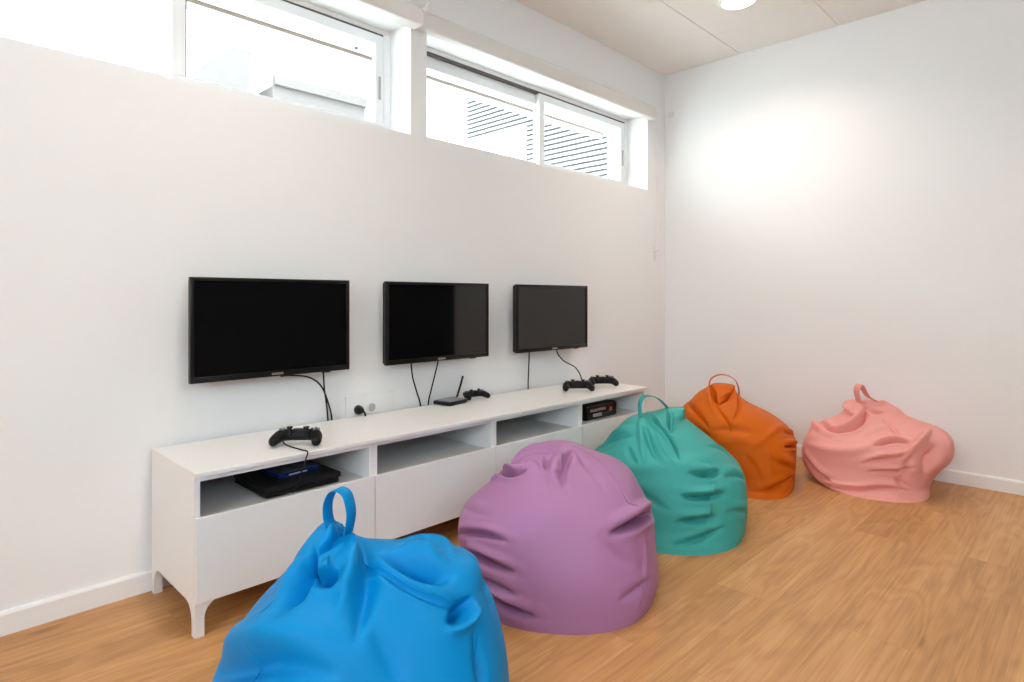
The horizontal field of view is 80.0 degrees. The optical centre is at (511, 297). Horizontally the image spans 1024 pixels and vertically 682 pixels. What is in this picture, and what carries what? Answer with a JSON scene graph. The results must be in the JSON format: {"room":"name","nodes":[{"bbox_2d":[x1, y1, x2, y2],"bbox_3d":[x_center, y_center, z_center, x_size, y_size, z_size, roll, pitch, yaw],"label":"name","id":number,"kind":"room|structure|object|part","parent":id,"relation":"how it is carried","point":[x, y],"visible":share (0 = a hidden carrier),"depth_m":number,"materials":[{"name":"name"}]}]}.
{"room":"video game room","nodes":[
{"label":"video game room","id":0,"kind":"room"},
{"bbox_2d":[0,0,664,610],"bbox_3d":[-1.168,-0.369,2.334,0.300,2.710,6.470,0,0,44],"label":"wall","id":1,"kind":"structure","parent":0,"point":[120,186],"depth_m":2.26,"materials":[{"name":"white paint"}]},
{"bbox_2d":[0,569,171,636],"bbox_3d":[-1.097,0.951,2.182,0.014,0.069,6.350,0,0,44],"label":"baseboard","id":2,"kind":"structure","parent":1,"relation":"attached to","point":[43,611],"depth_m":1.90,"materials":[{"name":"white wood"}]},
{"bbox_2d":[0,0,389,129],"bbox_3d":[-1.294,-1.020,2.275,0.072,0.524,1.950,0,0,44],"label":"window","id":3,"kind":"structure","parent":1,"relation":"in","point":[379,39],"depth_m":2.65,"materials":[{"name":"white"}]},
{"bbox_3d":[-1.607,-1.020,1.978,0.028,0.463,1.014,0,0,44],"label":"sash","id":4,"kind":"part","parent":3,"relation":"part of","materials":[{"name":"white"}]},
{"bbox_3d":[-0.949,-1.020,2.605,0.028,0.463,0.924,0,0,44],"label":"sash","id":5,"kind":"part","parent":3,"relation":"part of","materials":[{"name":"white"}]},
{"bbox_3d":[-1.294,-1.020,2.276,0.070,0.524,1.950,0,0,44],"label":"frame","id":6,"kind":"part","parent":3,"relation":"part of","materials":[{"name":"white"}]},
{"bbox_2d":[188,277,348,383],"bbox_3d":[-0.910,0.113,2.311,0.101,0.368,0.605,0,0,44],"label":"television","id":7,"kind":"object","parent":1,"relation":"attached to","point":[239,328],"visible":1,"depth_m":2.25,"materials":[{"name":"black plastic"}]},
{"bbox_2d":[280,375,332,419],"bbox_3d":[-0.800,0.441,2.424,0.036,0.291,0.252,0,0,33],"label":"power cable","id":8,"kind":"object","parent":7,"relation":"hanging from","point":[315,380],"visible":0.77,"depth_m":2.45,"materials":[{"name":"black rubber"}]},
{"bbox_2d":[323,373,328,420],"bbox_3d":[-0.760,0.442,2.493,0.009,0.287,0.066,0,0,1],"label":"cable","id":9,"kind":"object","parent":7,"relation":"hanging from","point":[323,373],"visible":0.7,"depth_m":2.49,"materials":[{"name":"black rubber"}]},
{"bbox_2d":[345,390,393,417],"bbox_3d":[-0.623,0.462,2.666,0.014,0.091,0.242,0,0,44],"label":"wall socket","id":10,"kind":"object","parent":1,"relation":"attached to","point":[372,403],"visible":0.97,"depth_m":2.67,"materials":[{"name":"white plastic"}]},
{"bbox_2d":[354,405,366,415],"bbox_3d":[-0.646,0.485,2.607,0.045,0.048,0.040,0,0,44],"label":"plug","id":11,"kind":"object","parent":10,"relation":"attached to","point":[358,409],"visible":1,"depth_m":2.60,"materials":[{"name":"black plastic"}]},
{"bbox_2d":[367,402,375,411],"bbox_3d":[-0.614,0.479,2.670,0.005,0.044,0.044,0,0,44],"label":"outlet","id":12,"kind":"object","parent":10,"relation":"attached to","point":[371,406],"depth_m":2.67,"materials":[{"name":"grey plastic"}]},
{"bbox_2d":[156,0,611,138],"bbox_3d":[-1.531,-1.557,2.731,0.765,0.155,7.530,0,0,44],"label":"roof overhang","id":13,"kind":"object","parent":1,"relation":"attached to","point":[241,13],"visible":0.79,"depth_m":3.64,"materials":[{"name":"white"}]},
{"bbox_2d":[338,0,429,29],"bbox_3d":[-1.132,-1.401,2.087,0.097,0.302,2.074,0,0,44],"label":"roller blind","id":14,"kind":"object","parent":1,"relation":"attached to","point":[403,12],"visible":1,"depth_m":2.71,"materials":[{"name":"white fabric"}]},
{"bbox_2d":[383,281,488,365],"bbox_3d":[-0.362,0.113,2.871,0.101,0.368,0.605,0,0,44],"label":"television","id":15,"kind":"object","parent":1,"relation":"attached to","point":[423,321],"visible":1,"depth_m":2.81,"materials":[{"name":"black plastic"}]},
{"bbox_2d":[410,363,420,405],"bbox_3d":[-0.444,0.430,2.817,0.009,0.272,0.100,0,0,18],"label":"power cable","id":16,"kind":"object","parent":15,"relation":"hanging from","point":[411,363],"visible":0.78,"depth_m":2.80,"materials":[{"name":"black rubber"}]},
{"bbox_2d":[427,361,438,404],"bbox_3d":[-0.375,0.430,2.883,0.056,0.272,0.017,0,0,9],"label":"cable","id":17,"kind":"object","parent":15,"relation":"hanging from","point":[437,361],"visible":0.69,"depth_m":2.88,"materials":[{"name":"black rubber"}]},
{"bbox_2d":[427,46,627,184],"bbox_3d":[0.131,-1.020,3.733,0.072,0.524,1.943,0,0,44],"label":"window","id":18,"kind":"structure","parent":1,"relation":"in","point":[438,62],"depth_m":3.74,"materials":[{"name":"white plastic"}]},
{"bbox_3d":[-0.178,-1.020,3.439,0.028,0.463,1.017,0,0,44],"label":"sash","id":19,"kind":"part","parent":18,"relation":"part of","materials":[{"name":"white"}]},
{"bbox_3d":[0.477,-1.020,4.064,0.028,0.463,0.914,0,0,44],"label":"sash","id":20,"kind":"part","parent":18,"relation":"part of","materials":[{"name":"white plastic"}]},
{"bbox_2d":[417,12,656,120],"bbox_3d":[0.306,-0.869,3.593,0.047,0.954,2.102,0,0,44],"label":"roller blind","id":21,"kind":"object","parent":1,"relation":"attached to","point":[435,26],"visible":0.93,"depth_m":3.33,"materials":[{"name":"white fabric"}]},
{"bbox_2d":[513,284,587,352],"bbox_3d":[0.204,0.113,3.450,0.101,0.368,0.605,0,0,44],"label":"television","id":22,"kind":"object","parent":1,"relation":"attached to","point":[545,317],"visible":1,"depth_m":3.39,"materials":[{"name":"black plastic"}]},
{"bbox_2d":[528,352,529,388],"bbox_3d":[0.091,0.430,3.365,0.009,0.272,0.060,0,0,-5],"label":"power cable","id":23,"kind":"object","parent":22,"relation":"hanging from","point":[529,352],"visible":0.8,"depth_m":3.34,"materials":[{"name":"black rubber"}]},
{"bbox_2d":[556,350,581,378],"bbox_3d":[0.363,0.401,3.491,0.179,0.216,0.135,0,0,44],"label":"cable","id":24,"kind":"object","parent":22,"relation":"hanging from","point":[556,350],"visible":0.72,"depth_m":3.54,"materials":[{"name":"black rubber"}]},
{"bbox_2d":[654,245,657,260],"bbox_3d":[1.027,-0.319,4.346,0.026,0.110,0.024,0,0,44],"label":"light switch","id":25,"kind":"object","parent":1,"relation":"attached to","point":[655,247],"visible":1,"depth_m":4.34,"materials":[{"name":"white plastic"}]},
{"bbox_2d":[0,456,1023,681],"bbox_3d":[1.361,1.036,1.631,4.300,0.100,9.000,0,0,44],"label":"floor","id":26,"kind":"structure","parent":0,"point":[821,583],"depth_m":1.86,"materials":[{"name":"brown wood"}]},
{"bbox_2d":[152,444,374,638],"bbox_3d":[-0.849,0.753,2.114,0.420,0.466,0.599,0,0,44],"label":"base cabinet","id":27,"kind":"object","parent":26,"relation":"on","point":[214,537],"visible":0.77,"depth_m":1.91,"materials":[{"name":"white laminate"}]},
{"bbox_3d":[-1.051,0.928,2.061,0.204,0.115,0.241,0,0,44],"label":"leg","id":28,"kind":"part","parent":27,"relation":"part of","materials":[{"name":"white metal"}]},
{"bbox_3d":[-0.905,0.928,1.918,0.204,0.115,0.241,0,0,44],"label":"leg","id":29,"kind":"part","parent":27,"relation":"part of","materials":[{"name":"white wood"}]},
{"bbox_2d":[200,459,364,516],"bbox_3d":[-0.853,0.656,2.117,0.398,0.016,0.567,0,0,44],"label":"shelf","id":30,"kind":"object","parent":27,"relation":"attached to","point":[221,495],"depth_m":2.00,"materials":[{"name":"grey"}]},
{"bbox_3d":[-0.703,0.761,1.971,0.012,0.248,0.597,0,0,44],"label":"drawer","id":31,"kind":"part","parent":27,"relation":"part of","materials":[{"name":"white wood"}]},
{"bbox_2d":[233,460,340,498],"bbox_3d":[-0.786,0.628,2.133,0.262,0.040,0.270,0,0,44],"label":"game console","id":32,"kind":"object","parent":27,"relation":"on","point":[266,486],"visible":0.69,"depth_m":2.05,"materials":[{"name":"black plastic"}]},
{"bbox_2d":[261,461,318,478],"bbox_3d":[-0.779,0.601,2.143,0.121,0.015,0.152,0,0,38],"label":"case","id":33,"kind":"object","parent":32,"relation":"on","point":[286,470],"visible":0.85,"depth_m":2.12,"materials":[{"name":"blue plastic"}]},
{"bbox_2d":[151,384,646,477],"bbox_3d":[-0.220,0.513,2.757,0.420,0.014,2.402,0,0,44],"label":"cabinet top","id":34,"kind":"structure","parent":27,"relation":"on","point":[199,459],"depth_m":2.36,"materials":[{"name":"white laminate"}]},
{"bbox_2d":[282,441,307,492],"bbox_3d":[-0.743,0.561,2.041,0.184,0.147,0.043,0,0,44],"label":"cable","id":35,"kind":"object","parent":34,"relation":"on","point":[282,441],"visible":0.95,"depth_m":1.99,"materials":[{"name":"black rubber"}]},
{"bbox_2d":[268,426,321,446],"bbox_3d":[-0.733,0.471,2.085,0.172,0.058,0.094,0,0,-4],"label":"game controller","id":36,"kind":"object","parent":34,"relation":"on","point":[283,434],"visible":1,"depth_m":2.08,"materials":[{"name":"black plastic"}]},
{"bbox_2d":[433,376,466,405],"bbox_3d":[-0.277,0.446,2.939,0.100,0.120,0.193,0,0,36],"label":"router","id":37,"kind":"object","parent":34,"relation":"on","point":[450,401],"visible":1,"depth_m":2.90,"materials":[{"name":"black plastic"}]},
{"bbox_2d":[463,388,489,399],"bbox_3d":[-0.181,0.478,3.031,0.138,0.046,0.076,0,0,-38],"label":"game controller","id":38,"kind":"object","parent":34,"relation":"on","point":[479,392],"visible":0.99,"depth_m":3.04,"materials":[{"name":"black plastic"}]},
{"bbox_2d":[563,379,594,390],"bbox_3d":[0.356,0.471,3.291,0.172,0.058,0.094,0,0,-3],"label":"game controller","id":39,"kind":"object","parent":34,"relation":"on","point":[583,383],"visible":1,"depth_m":3.29,"materials":[{"name":"black plastic"}]},
{"bbox_2d":[588,375,618,385],"bbox_3d":[0.515,0.471,3.473,0.172,0.058,0.094,0,0,-8],"label":"game controller","id":40,"kind":"object","parent":34,"relation":"on","point":[598,379],"visible":0.93,"depth_m":3.48,"materials":[{"name":"black plastic"}]},
{"bbox_2d":[212,486,508,681],"bbox_3d":[-0.344,0.707,1.378,0.685,0.559,0.702,0,0,-14],"label":"bean bag","id":41,"kind":"object","parent":26,"relation":"on","point":[348,606],"visible":1,"depth_m":1.23,"materials":[{"name":"blue fabric"}]},
{"bbox_3d":[-0.388,0.477,1.370,0.073,0.099,0.031,0,0,27],"label":"handle","id":42,"kind":"part","parent":41,"relation":"part of","materials":[{"name":"blue fabric"}]},
{"bbox_2d":[373,420,494,538],"bbox_3d":[-0.429,0.753,2.542,0.420,0.466,0.599,0,0,44],"label":"base cabinet","id":43,"kind":"object","parent":26,"relation":"on","point":[425,480],"visible":0.52,"depth_m":2.41,"materials":[{"name":"white laminate"}]},
{"bbox_2d":[377,435,484,473],"bbox_3d":[-0.433,0.656,2.546,0.398,0.016,0.567,0,0,44],"label":"shelf","id":44,"kind":"object","parent":43,"relation":"attached to","point":[430,454],"depth_m":2.52,"materials":[{"name":"grey"}]},
{"bbox_2d":[494,403,581,473],"bbox_3d":[-0.010,0.702,2.971,0.420,0.365,0.599,0,0,44],"label":"base cabinet","id":45,"kind":"object","parent":26,"relation":"on","point":[514,433],"visible":0.31,"depth_m":2.98,"materials":[{"name":"white laminate"}]},
{"bbox_2d":[496,417,571,445],"bbox_3d":[-0.014,0.656,2.975,0.398,0.016,0.567,0,0,44],"label":"shelf","id":46,"kind":"object","parent":45,"relation":"attached to","point":[519,431],"depth_m":2.97,"materials":[{"name":"grey"}]},
{"bbox_3d":[0.136,0.761,2.829,0.012,0.248,0.597,0,0,44],"label":"drawer","id":47,"kind":"part","parent":45,"relation":"part of","materials":[{"name":"white metal"}]},
{"bbox_2d":[458,440,658,634],"bbox_3d":[0.156,0.747,2.120,0.698,0.478,0.680,0,0,6],"label":"bean bag","id":48,"kind":"object","parent":26,"relation":"on","point":[562,540],"visible":0.94,"depth_m":1.87,"materials":[{"name":"purple fabric"}]},
{"bbox_2d":[580,390,646,449],"bbox_3d":[0.409,0.753,3.401,0.420,0.466,0.599,0,0,44],"label":"base cabinet","id":49,"kind":"object","parent":26,"relation":"on","point":[595,432],"visible":0.27,"depth_m":3.22,"materials":[{"name":"white laminate"}]},
{"bbox_2d":[582,399,615,420],"bbox_3d":[0.403,0.608,3.365,0.241,0.080,0.270,0,0,44],"label":"game console","id":50,"kind":"object","parent":49,"relation":"on","point":[598,409],"visible":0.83,"depth_m":3.27,"materials":[{"name":"black plastic"}]},
{"bbox_2d":[590,406,605,412],"bbox_3d":[0.460,0.596,3.254,0.002,0.016,0.140,0,0,44],"label":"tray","id":51,"kind":"object","parent":50,"relation":"on","point":[593,409],"depth_m":3.25,"materials":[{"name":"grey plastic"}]},
{"bbox_2d":[582,408,637,424],"bbox_3d":[0.406,0.656,3.404,0.398,0.016,0.567,0,0,44],"label":"shelf","id":52,"kind":"object","parent":49,"relation":"attached to","point":[621,414],"depth_m":3.27,"materials":[{"name":"grey wood"}]},
{"bbox_3d":[0.555,0.761,3.258,0.012,0.248,0.597,0,0,44],"label":"drawer","id":53,"kind":"part","parent":49,"relation":"part of","materials":[{"name":"white metal"}]},
{"bbox_2d":[595,395,747,555],"bbox_3d":[0.677,0.714,2.699,0.682,0.545,0.723,0,0,16],"label":"bean bag","id":54,"kind":"object","parent":26,"relation":"on","point":[696,489],"visible":0.87,"depth_m":2.46,"materials":[{"name":"teal fabric"}]},
{"bbox_3d":[0.655,0.506,2.784,0.174,0.129,0.031,0,0,-22],"label":"handle","id":55,"kind":"part","parent":54,"relation":"part of","materials":[{"name":"teal fabric"}]},
{"bbox_2d":[683,374,797,499],"bbox_3d":[1.229,0.708,3.337,0.620,0.556,0.703,0,0,22],"label":"bean bag","id":56,"kind":"object","parent":26,"relation":"on","point":[763,445],"visible":0.84,"depth_m":3.11,"materials":[{"name":"orange fabric"}]},
{"bbox_3d":[1.194,0.502,3.436,0.167,0.145,0.031,0,0,8],"label":"handle","id":57,"kind":"part","parent":56,"relation":"part of","materials":[{"name":"orange fabric"}]},
{"bbox_2d":[802,383,954,502],"bbox_3d":[1.908,0.723,3.218,0.710,0.526,0.580,0,0,31],"label":"bean bag","id":58,"kind":"object","parent":26,"relation":"on","point":[872,450],"visible":1,"depth_m":3.06,"materials":[{"name":"pink fabric"}]},
{"bbox_3d":[1.962,0.540,3.281,0.253,0.161,0.044,0,0,-10],"label":"handle","id":59,"kind":"part","parent":58,"relation":"part of","materials":[{"name":"pink fabric"}]},
{"bbox_2d":[516,0,926,74],"bbox_3d":[1.361,-1.639,1.631,4.300,0.030,9.000,0,0,44],"label":"ceiling","id":60,"kind":"structure","parent":0,"point":[667,37],"depth_m":3.60,"materials":[{"name":"white paint"}]},
{"bbox_2d":[718,0,756,10],"bbox_3d":[1.237,-1.621,3.339,0.204,0.005,0.204,0,0,44],"label":"recessed light","id":61,"kind":"object","parent":60,"relation":"in","point":[730,5],"visible":1,"depth_m":3.37,"materials":[{"name":"white plastic"}]},
{"bbox_2d":[665,0,1023,480],"bbox_3d":[2.071,-0.369,3.608,2.550,2.710,0.120,0,0,44],"label":"wall","id":62,"kind":"structure","parent":0,"point":[844,204],"depth_m":3.57,"materials":[{"name":"white paint"}]},
{"bbox_2d":[668,112,673,117],"bbox_3d":[1.152,-1.324,4.413,0.040,0.040,0.014,0,0,44],"label":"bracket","id":63,"kind":"object","parent":62,"relation":"attached to","point":[670,114],"visible":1,"depth_m":4.41,"materials":[{"name":"white"}]},
{"bbox_2d":[796,445,1023,495],"bbox_3d":[2.029,0.951,3.555,2.536,0.069,0.014,0,0,44],"label":"baseboard","id":64,"kind":"structure","parent":62,"relation":"attached to","point":[993,483],"depth_m":3.16,"materials":[{"name":"white wood"}]},
{"label":"outside","id":65,"kind":"structure","parent":0,"visible":0},
{"bbox_3d":[-2.655,1.056,3.459,24.000,0.100,28.000,0,0,44],"label":"yard","id":66,"kind":"structure","parent":65,"visible":0},
{"bbox_2d":[187,46,367,119],"bbox_3d":[-7.008,-1.114,3.799,3.300,4.200,14.600,0,0,44],"label":"neighbouring house","id":67,"kind":"structure","parent":66,"relation":"on","point":[231,68],"depth_m":6.50,"materials":[{"name":"grey"}]},
{"bbox_2d":[427,85,611,178],"bbox_3d":[0.160,-1.164,7.840,4.100,4.300,0.200,0,0,44],"label":"building","id":68,"kind":"structure","parent":66,"relation":"on","point":[451,117],"depth_m":7.96,"materials":[{"name":"grey"}]}
]}

